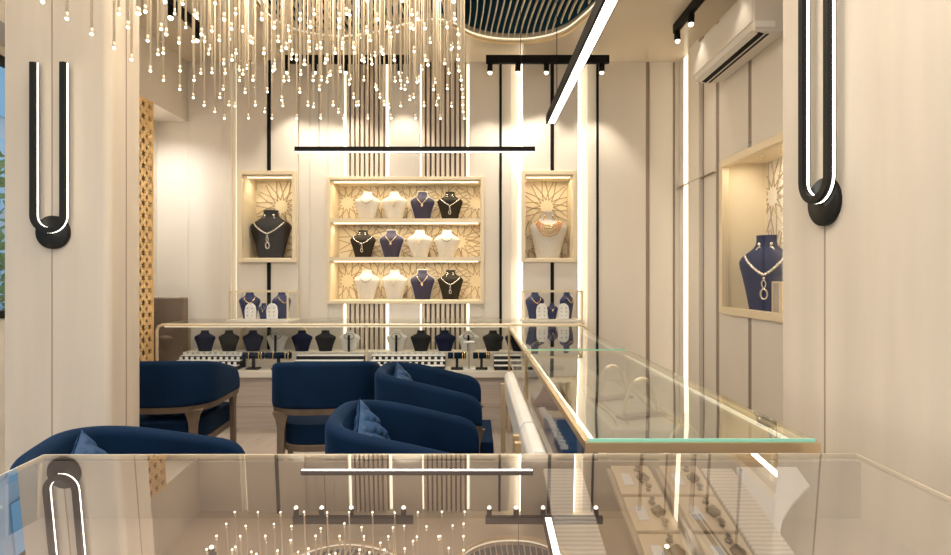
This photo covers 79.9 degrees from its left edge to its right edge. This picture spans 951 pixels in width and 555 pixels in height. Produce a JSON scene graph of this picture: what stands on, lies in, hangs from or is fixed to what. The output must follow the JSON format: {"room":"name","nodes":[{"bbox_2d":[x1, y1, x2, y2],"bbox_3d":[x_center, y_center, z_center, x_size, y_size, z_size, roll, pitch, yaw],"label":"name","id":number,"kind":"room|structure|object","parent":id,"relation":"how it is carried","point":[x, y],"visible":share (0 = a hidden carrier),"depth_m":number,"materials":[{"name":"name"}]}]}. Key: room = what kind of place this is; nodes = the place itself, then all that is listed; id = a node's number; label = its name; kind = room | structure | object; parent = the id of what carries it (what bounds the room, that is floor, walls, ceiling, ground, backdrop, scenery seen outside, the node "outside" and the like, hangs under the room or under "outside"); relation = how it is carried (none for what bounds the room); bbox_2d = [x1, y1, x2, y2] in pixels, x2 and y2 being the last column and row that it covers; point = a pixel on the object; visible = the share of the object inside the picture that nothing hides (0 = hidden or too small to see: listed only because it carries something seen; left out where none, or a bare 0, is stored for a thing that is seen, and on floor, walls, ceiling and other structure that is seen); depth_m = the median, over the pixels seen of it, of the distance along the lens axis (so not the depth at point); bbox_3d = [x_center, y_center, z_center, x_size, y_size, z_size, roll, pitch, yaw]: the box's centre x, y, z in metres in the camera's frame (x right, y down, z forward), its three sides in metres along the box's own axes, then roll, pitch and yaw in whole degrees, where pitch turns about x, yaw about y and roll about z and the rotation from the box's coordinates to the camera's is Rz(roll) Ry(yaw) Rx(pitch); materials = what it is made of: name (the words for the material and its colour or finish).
{"room":"shop","nodes":[
{"label":"shop","id":0,"kind":"room"},
{"bbox_2d":[5,0,138,471],"bbox_3d":[-1.916,-0.410,2.717,0.476,3.580,0.235,0,0,0],"label":"wall","id":1,"kind":"structure","parent":0,"point":[89,272],"depth_m":2.60,"materials":[{"name":"paint"}]},
{"bbox_2d":[29,61,70,248],"bbox_3d":[-1.927,-0.550,2.576,0.160,0.841,0.047,0,0,0],"label":"wall sconce","id":2,"kind":"object","parent":1,"relation":"attached to","point":[52,232],"visible":1,"depth_m":2.55,"materials":[{"name":"black metal"}]},
{"bbox_2d":[51,0,52,435],"bbox_3d":[-1.938,-0.410,2.604,0.005,3.580,0.012,0,0,0],"label":"trim","id":3,"kind":"structure","parent":1,"relation":"attached to","point":[51,0],"depth_m":2.60,"materials":[{"name":"brown"}]},
{"bbox_2d":[126,28,126,425],"bbox_3d":[-1.682,-0.410,2.728,0.012,3.580,0.006,0,0,0],"label":"trim","id":4,"kind":"structure","parent":1,"relation":"attached to","point":[126,28],"depth_m":2.73,"materials":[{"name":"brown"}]},
{"bbox_2d":[0,45,156,474],"bbox_3d":[-3.310,-0.105,2.600,0.120,2.970,6.400,0,0,0],"label":"wall","id":5,"kind":"structure","parent":0,"point":[2,49],"depth_m":3.92,"materials":[{"name":"beige paint"}]},
{"bbox_2d":[0,0,187,121],"bbox_3d":[-3.145,-1.895,2.600,0.410,0.610,6.400,0,0,0],"label":"wall","id":6,"kind":"structure","parent":0,"point":[170,104],"depth_m":5.35,"materials":[{"name":"paint"}]},
{"bbox_2d":[157,60,678,412],"bbox_3d":[-0.463,-0.410,6.000,5.926,3.580,0.500,0,0,0],"label":"wall","id":7,"kind":"structure","parent":0,"point":[196,158],"depth_m":5.80,"materials":[{"name":"paint"}]},
{"bbox_2d":[236,63,236,317],"bbox_3d":[-2.429,-0.850,5.791,0.008,2.660,0.042,0,0,0],"label":"light strip","id":8,"kind":"object","parent":7,"relation":"attached to","point":[236,63],"visible":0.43,"depth_m":5.77,"materials":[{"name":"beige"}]},
{"bbox_2d":[238,171,296,261],"bbox_3d":[-2.103,-0.615,5.918,0.585,0.924,0.385,0,0,0],"label":"display case","id":9,"kind":"object","parent":7,"relation":"attached to","point":[258,191],"visible":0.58,"depth_m":5.91,"materials":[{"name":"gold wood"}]},
{"bbox_2d":[250,210,291,257],"bbox_3d":[-2.139,-0.450,5.940,0.430,0.500,0.222,0,0,0],"label":"bust","id":10,"kind":"object","parent":9,"relation":"in","point":[278,239],"visible":0.96,"depth_m":5.86,"materials":[{"name":"grey fabric"}]},
{"bbox_2d":[267,60,270,170],"bbox_3d":[-2.093,-1.641,5.775,0.036,1.118,0.050,0,0,0],"label":"trim","id":11,"kind":"structure","parent":7,"relation":"attached to","point":[269,61],"depth_m":5.75,"materials":[{"name":"black"}]},
{"bbox_2d":[346,64,384,349],"bbox_3d":[-1.127,-0.410,5.791,0.370,3.580,0.042,0,0,0],"label":"trim","id":12,"kind":"structure","parent":7,"relation":"attached to","point":[371,66],"depth_m":5.77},
{"bbox_2d":[386,64,388,175],"bbox_3d":[-0.901,-1.603,5.810,0.026,1.154,0.012,0,0,0],"label":"light strip","id":13,"kind":"object","parent":7,"relation":"attached to","point":[387,108],"visible":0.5,"depth_m":5.80,"materials":[{"name":"beige"}]},
{"bbox_2d":[327,176,483,303],"bbox_3d":[-0.710,-0.378,5.924,1.593,1.287,0.372,0,0,0],"label":"display shelf","id":14,"kind":"object","parent":7,"relation":"attached to","point":[344,222],"visible":0.64,"depth_m":6.09,"materials":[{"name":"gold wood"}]},
{"bbox_2d":[350,230,375,256],"bbox_3d":[-1.177,-0.350,5.940,0.268,0.285,0.139,0,0,0],"label":"bust","id":15,"kind":"object","parent":14,"relation":"on","point":[367,248],"visible":0.93,"depth_m":5.89,"materials":[{"name":"grey"}]},
{"bbox_2d":[354,270,379,298],"bbox_3d":[-1.135,0.074,5.940,0.268,0.305,0.139,0,0,0],"label":"bust","id":16,"kind":"object","parent":14,"relation":"on","point":[367,290],"visible":0.94,"depth_m":5.89,"materials":[{"name":"white fabric"}]},
{"bbox_2d":[355,192,379,217],"bbox_3d":[-1.129,-0.745,5.940,0.268,0.295,0.139,0,0,0],"label":"bust","id":17,"kind":"object","parent":14,"relation":"on","point":[369,210],"visible":0.88,"depth_m":5.89,"materials":[{"name":"white fabric"}]},
{"bbox_2d":[378,230,404,256],"bbox_3d":[-0.878,-0.354,5.940,0.276,0.294,0.132,0,0,0],"label":"bust","id":18,"kind":"object","parent":14,"relation":"on","point":[393,250],"visible":0.91,"depth_m":5.89,"materials":[{"name":"blue"}]},
{"bbox_2d":[382,270,406,298],"bbox_3d":[-0.845,0.074,5.940,0.268,0.305,0.139,0,0,0],"label":"bust","id":19,"kind":"object","parent":14,"relation":"on","point":[397,291],"visible":0.98,"depth_m":5.89,"materials":[{"name":"white fabric"}]},
{"bbox_2d":[382,192,406,217],"bbox_3d":[-0.847,-0.745,5.940,0.268,0.295,0.139,0,0,0],"label":"bust","id":20,"kind":"object","parent":14,"relation":"on","point":[397,211],"visible":0.88,"depth_m":5.89,"materials":[{"name":"white fabric"}]},
{"bbox_2d":[407,230,431,256],"bbox_3d":[-0.584,-0.350,5.940,0.268,0.285,0.139,0,0,0],"label":"bust","id":21,"kind":"object","parent":14,"relation":"on","point":[422,250],"visible":0.94,"depth_m":5.89,"materials":[{"name":"white fabric"}]},
{"bbox_2d":[409,269,435,298],"bbox_3d":[-0.554,0.070,5.940,0.276,0.314,0.132,0,0,0],"label":"bust","id":22,"kind":"object","parent":14,"relation":"on","point":[425,291],"visible":0.97,"depth_m":5.90,"materials":[{"name":"blue"}]},
{"bbox_2d":[409,191,435,217],"bbox_3d":[-0.554,-0.749,5.940,0.276,0.304,0.132,0,0,0],"label":"bust","id":23,"kind":"object","parent":14,"relation":"on","point":[426,211],"visible":0.92,"depth_m":5.89,"materials":[{"name":"blue"}]},
{"bbox_2d":[434,230,459,256],"bbox_3d":[-0.298,-0.350,5.940,0.268,0.285,0.139,0,0,0],"label":"bust","id":24,"kind":"object","parent":14,"relation":"on","point":[445,249],"visible":0.89,"depth_m":5.89,"materials":[{"name":"white fabric"}]},
{"bbox_2d":[437,192,462,217],"bbox_3d":[-0.267,-0.745,5.940,0.268,0.295,0.139,0,0,0],"label":"bust","id":25,"kind":"object","parent":14,"relation":"on","point":[444,208],"visible":0.88,"depth_m":5.89,"materials":[{"name":"grey fabric"}]},
{"bbox_2d":[438,270,462,298],"bbox_3d":[-0.261,0.074,5.940,0.268,0.305,0.139,0,0,0],"label":"bust","id":26,"kind":"object","parent":14,"relation":"on","point":[455,288],"visible":0.98,"depth_m":5.89,"materials":[{"name":"grey fabric"}]},
{"bbox_2d":[422,61,465,349],"bbox_3d":[-0.332,-0.410,5.791,0.430,3.580,0.042,0,0,0],"label":"trim","id":27,"kind":"structure","parent":7,"relation":"attached to","point":[442,62],"depth_m":5.77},
{"bbox_2d":[499,64,501,349],"bbox_3d":[0.256,-0.321,5.815,0.026,3.757,0.050,0,0,0],"label":"trim","id":28,"kind":"structure","parent":7,"relation":"attached to","point":[500,65],"depth_m":5.79,"materials":[{"name":"black"}]},
{"bbox_2d":[521,171,576,261],"bbox_3d":[0.745,-0.615,5.918,0.564,0.924,0.385,0,0,0],"label":"display case","id":29,"kind":"object","parent":7,"relation":"attached to","point":[541,191],"visible":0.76,"depth_m":6.09,"materials":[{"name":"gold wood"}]},
{"bbox_2d":[529,211,566,257],"bbox_3d":[0.758,-0.443,5.940,0.400,0.485,0.207,0,0,0],"label":"bust","id":30,"kind":"object","parent":29,"relation":"in","point":[544,246],"visible":0.91,"depth_m":5.87,"materials":[{"name":"white fabric"}]},
{"bbox_2d":[550,64,553,170],"bbox_3d":[0.776,-1.641,5.765,0.035,1.118,0.050,0,0,0],"label":"trim","id":31,"kind":"structure","parent":7,"relation":"attached to","point":[551,65],"depth_m":5.74,"materials":[{"name":"black"}]},
{"bbox_2d":[578,78,578,317],"bbox_3d":[1.046,-0.850,5.785,0.008,2.660,0.054,0,0,0],"label":"light strip","id":32,"kind":"object","parent":7,"relation":"attached to","point":[578,78],"visible":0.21,"depth_m":5.76,"materials":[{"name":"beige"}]},
{"bbox_2d":[596,64,598,335],"bbox_3d":[1.245,-0.321,5.815,0.024,3.757,0.050,0,0,0],"label":"trim","id":33,"kind":"structure","parent":7,"relation":"attached to","point":[597,65],"depth_m":5.79,"materials":[{"name":"black"}]},
{"bbox_2d":[646,62,648,359],"bbox_3d":[1.759,-0.410,5.817,0.032,3.580,0.025,0,0,0],"label":"trim","id":34,"kind":"structure","parent":7,"relation":"attached to","point":[647,63],"depth_m":5.80,"materials":[{"name":"brown"}]},
{"bbox_2d":[268,0,593,33],"bbox_3d":[-0.350,-2.490,4.550,3.700,0.420,2.100,0,0,0],"label":"ceiling","id":35,"kind":"structure","parent":0,"point":[585,4],"depth_m":5.24,"materials":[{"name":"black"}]},
{"bbox_2d":[139,0,736,62],"bbox_3d":[-0.425,-2.240,2.800,5.850,0.080,6.800,0,0,0],"label":"ceiling","id":36,"kind":"structure","parent":0,"point":[636,30],"depth_m":5.23,"materials":[{"name":"paint"}]},
{"bbox_2d":[168,0,199,42],"bbox_3d":[-2.400,-2.111,4.075,0.055,0.179,1.750,0,0,0],"label":"track light","id":37,"kind":"object","parent":36,"relation":"attached to","point":[170,2],"visible":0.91,"depth_m":4.65,"materials":[{"name":"black metal"}]},
{"bbox_2d":[40,0,464,119],"bbox_3d":[-0.884,-1.619,2.385,1.769,1.161,2.870,0,0,0],"label":"chandelier","id":38,"kind":"object","parent":36,"relation":"hanging from","point":[248,7],"visible":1,"depth_m":3.16,"materials":[{"name":"gold metal"}]},
{"bbox_2d":[285,55,408,74],"bbox_3d":[-1.226,-2.028,5.425,1.202,0.178,0.060,0,0,0],"label":"track light","id":39,"kind":"object","parent":36,"relation":"attached to","point":[293,61],"visible":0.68,"depth_m":5.40,"materials":[{"name":"black metal"}]},
{"bbox_2d":[294,0,534,152],"bbox_3d":[-0.431,-1.547,4.050,1.711,1.306,0.028,0,0,0],"label":"linear pendant","id":40,"kind":"object","parent":36,"relation":"hanging from","point":[298,149],"visible":0.89,"depth_m":4.04,"materials":[{"name":"black metal"}]},
{"bbox_2d":[295,151,533,152],"bbox_3d":[-0.431,-0.895,4.050,1.701,0.003,0.024,0,0,0],"label":"diffuser","id":41,"kind":"object","parent":40,"relation":"attached to","point":[295,151],"depth_m":4.04,"materials":[{"name":"white"}]},
{"bbox_2d":[256,1,590,43],"bbox_3d":[-0.371,-2.195,4.579,3.011,0.030,1.487,0,0,0],"label":"trim","id":42,"kind":"structure","parent":36,"relation":"attached to","point":[586,17],"depth_m":5.17,"materials":[{"name":"gold metal"}]},
{"bbox_2d":[257,0,590,36],"bbox_3d":[-0.362,-2.248,4.579,2.870,0.035,1.398,0,0,0],"label":"trim","id":43,"kind":"structure","parent":36,"relation":"attached to","point":[530,1],"depth_m":4.83,"materials":[{"name":"gold metal"}]},
{"bbox_2d":[258,0,594,38],"bbox_3d":[-0.370,-2.225,4.572,2.949,0.012,1.458,0,0,0],"label":"light strip","id":44,"kind":"object","parent":36,"relation":"attached to","point":[258,0],"visible":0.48,"depth_m":5.15,"materials":[{"name":"beige"}]},
{"bbox_2d":[486,55,608,74],"bbox_3d":[0.687,-2.028,5.425,1.174,0.178,0.060,0,0,0],"label":"track light","id":45,"kind":"object","parent":36,"relation":"attached to","point":[546,60],"visible":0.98,"depth_m":5.40,"materials":[{"name":"black metal"}]},
{"bbox_2d":[546,0,618,123],"bbox_3d":[0.462,-1.573,2.400,0.054,1.254,2.200,0,0,0],"label":"linear pendant","id":46,"kind":"object","parent":36,"relation":"hanging from","point":[602,10],"visible":1,"depth_m":2.44,"materials":[{"name":"black"}]},
{"bbox_2d":[673,0,704,43],"bbox_3d":[1.739,-2.111,4.175,0.060,0.179,1.550,0,0,0],"label":"track light","id":47,"kind":"object","parent":36,"relation":"attached to","point":[688,15],"visible":1,"depth_m":4.64,"materials":[{"name":"black metal"}]},
{"bbox_2d":[216,413,716,453],"bbox_3d":[-0.425,1.430,2.600,5.850,0.100,7.200,0,0,0],"label":"floor","id":48,"kind":"structure","parent":0,"point":[252,441],"depth_m":4.87,"materials":[{"name":"beige tile"}]},
{"bbox_2d":[9,426,244,470],"bbox_3d":[-1.050,0.947,1.847,0.675,0.866,0.632,0,0,-18],"label":"armchair","id":49,"kind":"object","parent":48,"relation":"on","point":[112,439],"visible":0.24,"depth_m":2.06,"materials":[{"name":"blue fabric"}]},
{"bbox_2d":[71,430,107,453],"bbox_3d":[-1.178,0.715,1.784,0.201,0.422,0.443,0,0,-25],"label":"pillow","id":50,"kind":"object","parent":49,"relation":"on","point":[84,444],"visible":0.08,"depth_m":1.83,"materials":[{"name":"blue fabric"}]},
{"bbox_2d":[139,96,153,360],"bbox_3d":[-2.946,-0.105,4.810,0.048,2.970,0.700,0,0,0],"label":"screen","id":51,"kind":"object","parent":48,"relation":"on","point":[146,107],"visible":0.24,"depth_m":5.07,"materials":[{"name":"gold metal"}]},
{"bbox_2d":[154,297,187,360],"bbox_3d":[-3.035,0.787,5.000,0.410,1.186,1.200,0,0,0],"label":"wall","id":52,"kind":"structure","parent":48,"relation":"on","point":[166,309],"depth_m":5.50,"materials":[{"name":"brown leather"}]},
{"bbox_2d":[139,361,239,442],"bbox_3d":[-1.931,0.935,3.641,0.645,0.889,0.675,0,0,-4],"label":"armchair","id":53,"kind":"object","parent":48,"relation":"on","point":[190,388],"visible":0.59,"depth_m":3.38,"materials":[{"name":"blue fabric"}]},
{"bbox_2d":[272,361,379,453],"bbox_3d":[-0.932,0.935,3.621,0.651,0.889,0.675,0,0,-6],"label":"armchair","id":54,"kind":"object","parent":48,"relation":"on","point":[305,395],"visible":0.7,"depth_m":3.31,"materials":[{"name":"blue fabric"}]},
{"bbox_2d":[155,319,587,428],"bbox_3d":[-0.937,0.898,5.436,3.919,0.964,0.619,0,0,0],"label":"display counter","id":55,"kind":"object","parent":48,"relation":"on","point":[254,407],"depth_m":5.17,"materials":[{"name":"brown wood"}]},
{"bbox_2d":[177,352,245,369],"bbox_3d":[-2.482,0.776,5.303,0.588,0.146,0.211,0,0,0],"label":"tray","id":56,"kind":"object","parent":55,"relation":"on","point":[235,359],"visible":0.69,"depth_m":5.34,"materials":[{"name":"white fabric"}]},
{"bbox_2d":[226,290,299,321],"bbox_3d":[-2.035,0.270,5.470,0.590,0.290,0.340,0,0,0],"label":"glass box","id":57,"kind":"object","parent":55,"relation":"on","point":[241,319],"visible":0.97,"depth_m":5.33,"materials":[{"name":"beige"}]},
{"bbox_2d":[239,292,259,318],"bbox_3d":[-2.190,0.266,5.510,0.195,0.262,0.101,0,0,-18],"label":"bust","id":58,"kind":"object","parent":57,"relation":"in","point":[249,296],"visible":0.62,"depth_m":5.48,"materials":[{"name":"blue fabric"}]},
{"bbox_2d":[272,292,290,318],"bbox_3d":[-1.880,0.266,5.510,0.101,0.262,0.195,0,0,42],"label":"bust","id":59,"kind":"object","parent":57,"relation":"in","point":[282,307],"visible":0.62,"depth_m":5.47,"materials":[{"name":"blue fabric"}]},
{"bbox_2d":[294,354,364,361],"bbox_3d":[-1.367,0.791,5.303,0.634,0.116,0.211,0,0,0],"label":"tray","id":60,"kind":"object","parent":55,"relation":"on","point":[300,357],"visible":0.42,"depth_m":5.34,"materials":[{"name":"black fabric"}]},
{"bbox_2d":[185,350,507,365],"bbox_3d":[-0.937,0.782,5.540,3.731,0.134,0.200,0,0,0],"label":"riser","id":61,"kind":"object","parent":55,"relation":"on","point":[265,362],"visible":0.21,"depth_m":5.44,"materials":[{"name":"beige"}]},
{"bbox_2d":[194,330,215,350],"bbox_3d":[-2.634,0.615,5.530,0.205,0.200,0.085,0,0,0],"label":"bust","id":62,"kind":"object","parent":61,"relation":"on","point":[204,340],"visible":1,"depth_m":5.50,"materials":[{"name":"blue fabric"}]},
{"bbox_2d":[218,330,239,350],"bbox_3d":[-2.400,0.615,5.530,0.205,0.200,0.085,0,0,0],"label":"bust","id":63,"kind":"object","parent":61,"relation":"on","point":[228,340],"visible":1,"depth_m":5.50,"materials":[{"name":"black fabric"}]},
{"bbox_2d":[242,330,263,350],"bbox_3d":[-2.166,0.615,5.530,0.205,0.200,0.085,0,0,0],"label":"bust","id":64,"kind":"object","parent":61,"relation":"on","point":[252,340],"visible":1,"depth_m":5.50,"materials":[{"name":"blue fabric"}]},
{"bbox_2d":[267,330,287,351],"bbox_3d":[-1.931,0.615,5.522,0.205,0.200,0.101,0,0,0],"label":"bust","id":65,"kind":"object","parent":61,"relation":"on","point":[276,340],"visible":1,"depth_m":5.50,"materials":[{"name":"white fabric"}]},
{"bbox_2d":[291,330,311,350],"bbox_3d":[-1.689,0.615,5.530,0.205,0.200,0.085,0,0,0],"label":"bust","id":66,"kind":"object","parent":61,"relation":"on","point":[301,340],"visible":1,"depth_m":5.50,"materials":[{"name":"blue fabric"}]},
{"bbox_2d":[315,330,335,350],"bbox_3d":[-1.460,0.615,5.530,0.205,0.200,0.085,0,0,0],"label":"bust","id":67,"kind":"object","parent":61,"relation":"on","point":[325,341],"visible":1,"depth_m":5.50,"materials":[{"name":"black fabric"}]},
{"bbox_2d":[340,330,359,351],"bbox_3d":[-1.222,0.615,5.522,0.205,0.200,0.101,0,0,0],"label":"bust","id":68,"kind":"object","parent":61,"relation":"on","point":[349,340],"visible":1,"depth_m":5.50,"materials":[{"name":"white fabric"}]},
{"bbox_2d":[387,330,406,351],"bbox_3d":[-0.764,0.615,5.522,0.205,0.200,0.101,0,0,0],"label":"bust","id":69,"kind":"object","parent":61,"relation":"on","point":[396,340],"visible":1,"depth_m":5.50,"materials":[{"name":"white fabric"}]},
{"bbox_2d":[411,330,430,350],"bbox_3d":[-0.531,0.615,5.530,0.205,0.200,0.085,0,0,0],"label":"bust","id":70,"kind":"object","parent":61,"relation":"on","point":[420,340],"visible":1,"depth_m":5.50,"materials":[{"name":"black fabric"}]},
{"bbox_2d":[435,330,454,350],"bbox_3d":[-0.297,0.615,5.530,0.205,0.200,0.085,0,0,0],"label":"bust","id":71,"kind":"object","parent":61,"relation":"on","point":[444,340],"visible":1,"depth_m":5.50,"materials":[{"name":"blue fabric"}]},
{"bbox_2d":[458,330,478,351],"bbox_3d":[-0.068,0.615,5.522,0.205,0.200,0.101,0,0,0],"label":"bust","id":72,"kind":"object","parent":61,"relation":"on","point":[468,335],"visible":0.94,"depth_m":5.50,"materials":[{"name":"white fabric"}]},
{"bbox_2d":[483,330,502,350],"bbox_3d":[0.170,0.615,5.530,0.205,0.200,0.085,0,0,0],"label":"bust","id":73,"kind":"object","parent":61,"relation":"on","point":[492,340],"visible":1,"depth_m":5.50,"materials":[{"name":"black fabric"}]},
{"bbox_2d":[370,352,445,368],"bbox_3d":[-0.630,0.776,5.303,0.690,0.146,0.211,0,0,0],"label":"tray","id":74,"kind":"object","parent":55,"relation":"on","point":[434,360],"visible":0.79,"depth_m":5.34,"materials":[{"name":"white fabric"}]},
{"bbox_2d":[494,354,511,369],"bbox_3d":[0.317,0.791,5.303,0.289,0.116,0.211,0,0,0],"label":"tray","id":75,"kind":"object","parent":55,"relation":"on","point":[500,360],"visible":0.38,"depth_m":5.27,"materials":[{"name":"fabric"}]},
{"bbox_2d":[520,290,584,321],"bbox_3d":[0.730,0.270,5.470,0.580,0.290,0.340,0,0,0],"label":"glass box","id":76,"kind":"object","parent":55,"relation":"on","point":[523,319],"visible":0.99,"depth_m":5.32,"materials":[{"name":"beige"}]},
{"bbox_2d":[525,292,543,318],"bbox_3d":[0.575,0.266,5.510,0.195,0.262,0.101,0,0,-18],"label":"bust","id":77,"kind":"object","parent":76,"relation":"in","point":[531,305],"visible":0.72,"depth_m":5.47,"materials":[{"name":"blue fabric"}]},
{"bbox_2d":[325,400,478,453],"bbox_3d":[-0.234,0.952,2.251,0.675,0.857,0.632,0,0,-3],"label":"armchair","id":78,"kind":"object","parent":48,"relation":"on","point":[411,429],"visible":0.28,"depth_m":2.50,"materials":[{"name":"blue fabric"}]},
{"bbox_2d":[353,399,389,439],"bbox_3d":[-0.385,0.715,2.243,0.212,0.422,0.432,0,0,-14],"label":"pillow","id":79,"kind":"object","parent":78,"relation":"on","point":[366,422],"visible":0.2,"depth_m":2.25,"materials":[{"name":"blue fabric"}]},
{"bbox_2d":[375,362,494,453],"bbox_3d":[-0.229,0.946,3.280,0.675,0.868,0.632,0,0,0],"label":"armchair","id":80,"kind":"object","parent":48,"relation":"on","point":[432,388],"visible":0.48,"depth_m":3.00,"materials":[{"name":"blue fabric"}]},
{"bbox_2d":[0,453,950,554],"bbox_3d":[-0.036,0.905,1.137,2.064,0.951,0.512,0,0,0],"label":"countertop","id":81,"kind":"structure","parent":48,"relation":"on","point":[692,503],"depth_m":1.10,"materials":[{"name":"clear glass"}]},
{"bbox_2d":[501,372,536,453],"bbox_3d":[0.149,0.905,2.144,0.069,0.950,0.912,0,0,0],"label":"rail","id":82,"kind":"object","parent":48,"relation":"on","point":[519,413],"visible":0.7,"depth_m":2.11,"materials":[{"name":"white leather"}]},
{"bbox_2d":[515,423,546,453],"bbox_3d":[0.149,0.905,1.544,0.069,0.950,0.279,0,0,0],"label":"rail","id":83,"kind":"object","parent":48,"relation":"on","point":[530,442],"visible":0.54,"depth_m":1.55,"materials":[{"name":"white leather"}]},
{"bbox_2d":[508,326,820,453],"bbox_3d":[0.600,0.904,3.284,0.620,0.952,3.573,0,0,0],"label":"display counter","id":84,"kind":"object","parent":48,"relation":"on","point":[571,362],"depth_m":2.19,"materials":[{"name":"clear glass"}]},
{"bbox_2d":[531,392,563,427],"bbox_3d":[0.398,0.686,2.975,0.165,0.066,0.550,0,0,0],"label":"tray","id":85,"kind":"object","parent":84,"relation":"on","point":[540,412],"visible":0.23,"depth_m":2.81,"materials":[{"name":"beige"}]},
{"bbox_2d":[533,386,558,409],"bbox_3d":[0.400,0.618,2.950,0.200,0.100,0.200,0,0,0],"label":"collar form","id":86,"kind":"object","parent":85,"relation":"on","point":[543,399],"visible":0.42,"depth_m":2.89,"materials":[{"name":"beige fabric"}]},
{"bbox_2d":[543,415,597,453],"bbox_3d":[0.388,0.676,2.380,0.145,0.086,0.520,0,0,0],"label":"tray","id":87,"kind":"object","parent":84,"relation":"on","point":[561,438],"visible":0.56,"depth_m":2.32,"materials":[{"name":"blue fabric"}]},
{"bbox_2d":[571,406,695,453],"bbox_3d":[0.695,0.654,2.725,0.330,0.129,1.050,0,0,0],"label":"pad","id":88,"kind":"object","parent":84,"relation":"on","point":[598,422],"visible":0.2,"depth_m":2.31,"materials":[{"name":"beige fabric"}]},
{"bbox_2d":[616,377,665,420],"bbox_3d":[0.700,0.504,2.400,0.220,0.170,0.060,0,0,-25],"label":"stand","id":89,"kind":"object","parent":88,"relation":"on","point":[654,413],"visible":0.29,"depth_m":2.38,"materials":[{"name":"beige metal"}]},
{"bbox_2d":[679,0,782,437],"bbox_3d":[2.275,-0.410,3.850,0.450,3.580,3.900,0,0,0],"label":"wall","id":90,"kind":"structure","parent":0,"point":[766,66],"depth_m":4.75,"materials":[{"name":"paint"}]},
{"bbox_2d":[673,62,674,412],"bbox_3d":[2.027,-0.410,5.817,0.020,3.580,0.025,0,0,0],"label":"trim","id":91,"kind":"structure","parent":90,"relation":"attached to","point":[673,62],"depth_m":5.80,"materials":[{"name":"brown"}]},
{"bbox_2d":[684,54,687,413],"bbox_3d":[2.081,-0.425,5.590,0.022,3.510,0.110,0,0,0],"label":"light strip","id":92,"kind":"object","parent":90,"relation":"attached to","point":[686,56],"visible":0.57,"depth_m":5.57,"materials":[{"name":"beige plastic"}]},
{"bbox_2d":[703,37,703,427],"bbox_3d":[2.097,-0.410,5.188,0.026,3.580,0.034,0,0,0],"label":"trim","id":93,"kind":"structure","parent":90,"relation":"attached to","point":[703,37],"depth_m":5.19,"materials":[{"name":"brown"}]},
{"bbox_2d":[716,21,718,437],"bbox_3d":[2.097,-0.410,4.882,0.026,3.580,0.060,0,0,0],"label":"trim","id":94,"kind":"structure","parent":90,"relation":"attached to","point":[717,83],"depth_m":4.89,"materials":[{"name":"brown metal"}]},
{"bbox_2d":[693,0,782,83],"bbox_3d":[1.950,-1.770,4.237,0.251,0.310,1.047,0,0,0],"label":"air conditioner","id":95,"kind":"object","parent":90,"relation":"attached to","point":[750,26],"visible":0.84,"depth_m":4.06,"materials":[{"name":"beige plastic"}]},
{"bbox_2d":[749,60,750,437],"bbox_3d":[2.097,-0.410,4.308,0.026,3.580,0.055,0,0,0],"label":"trim","id":96,"kind":"structure","parent":90,"relation":"attached to","point":[750,60],"depth_m":4.31,"materials":[{"name":"brown"}]},
{"bbox_2d":[719,132,782,322],"bbox_3d":[2.270,-0.338,4.210,0.420,1.285,1.200,0,0,0],"label":"display niche","id":97,"kind":"object","parent":90,"relation":"attached to","point":[751,179],"visible":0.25,"depth_m":4.79,"materials":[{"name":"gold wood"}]},
{"bbox_2d":[739,235,782,311],"bbox_3d":[2.285,-0.021,4.460,0.400,0.620,0.207,0,0,38],"label":"bust","id":98,"kind":"object","parent":97,"relation":"in","point":[764,258],"visible":0.66,"depth_m":4.41,"materials":[{"name":"blue fabric"}]},
{"bbox_2d":[744,255,782,299],"bbox_3d":[2.236,-0.002,4.396,0.304,0.351,0.068,0,0,38],"label":"necklace","id":99,"kind":"object","parent":98,"relation":"on","point":[745,256],"visible":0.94,"depth_m":4.38,"materials":[{"name":"silver metal"}]},
{"bbox_2d":[772,281,782,312],"bbox_3d":[2.190,0.159,4.120,0.100,0.260,0.120,0,0,0],"label":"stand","id":100,"kind":"object","parent":97,"relation":"in","point":[777,287],"visible":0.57,"depth_m":4.11,"materials":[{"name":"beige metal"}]},
{"bbox_2d":[783,0,950,496],"bbox_3d":[1.810,-0.410,0.984,1.380,3.580,2.169,0,0,0],"label":"wall","id":101,"kind":"structure","parent":0,"point":[888,245],"depth_m":1.58,"materials":[{"name":"paint"}]},
{"bbox_2d":[798,0,841,225],"bbox_3d":[1.097,-0.585,1.809,0.047,0.841,0.160,0,0,0],"label":"wall sconce","id":102,"kind":"object","parent":101,"relation":"attached to","point":[824,199],"visible":1,"depth_m":1.79,"materials":[{"name":"black metal"}]},
{"label":"outside","id":103,"kind":"structure","parent":0,"visible":0},
{"bbox_3d":[-16.685,1.630,10.000,26.630,0.300,40.000,0,0,0],"label":"ground","id":104,"kind":"structure","parent":103,"visible":0},
{"bbox_2d":[0,67,4,309],"bbox_3d":[-12.475,-4.520,7.500,3.050,12.000,21.000,0,0,0],"label":"building","id":105,"kind":"structure","parent":104,"relation":"on","point":[2,70],"depth_m":13.16,"materials":[{"name":"blue"}]},
{"bbox_2d":[0,151,4,310],"bbox_3d":[-5.583,-0.004,6.290,1.964,2.978,1.966,0,0,0],"label":"tree","id":106,"kind":"object","parent":104,"relation":"on","point":[2,162],"visible":0.09,"depth_m":6.41,"materials":[{"name":"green plant"}]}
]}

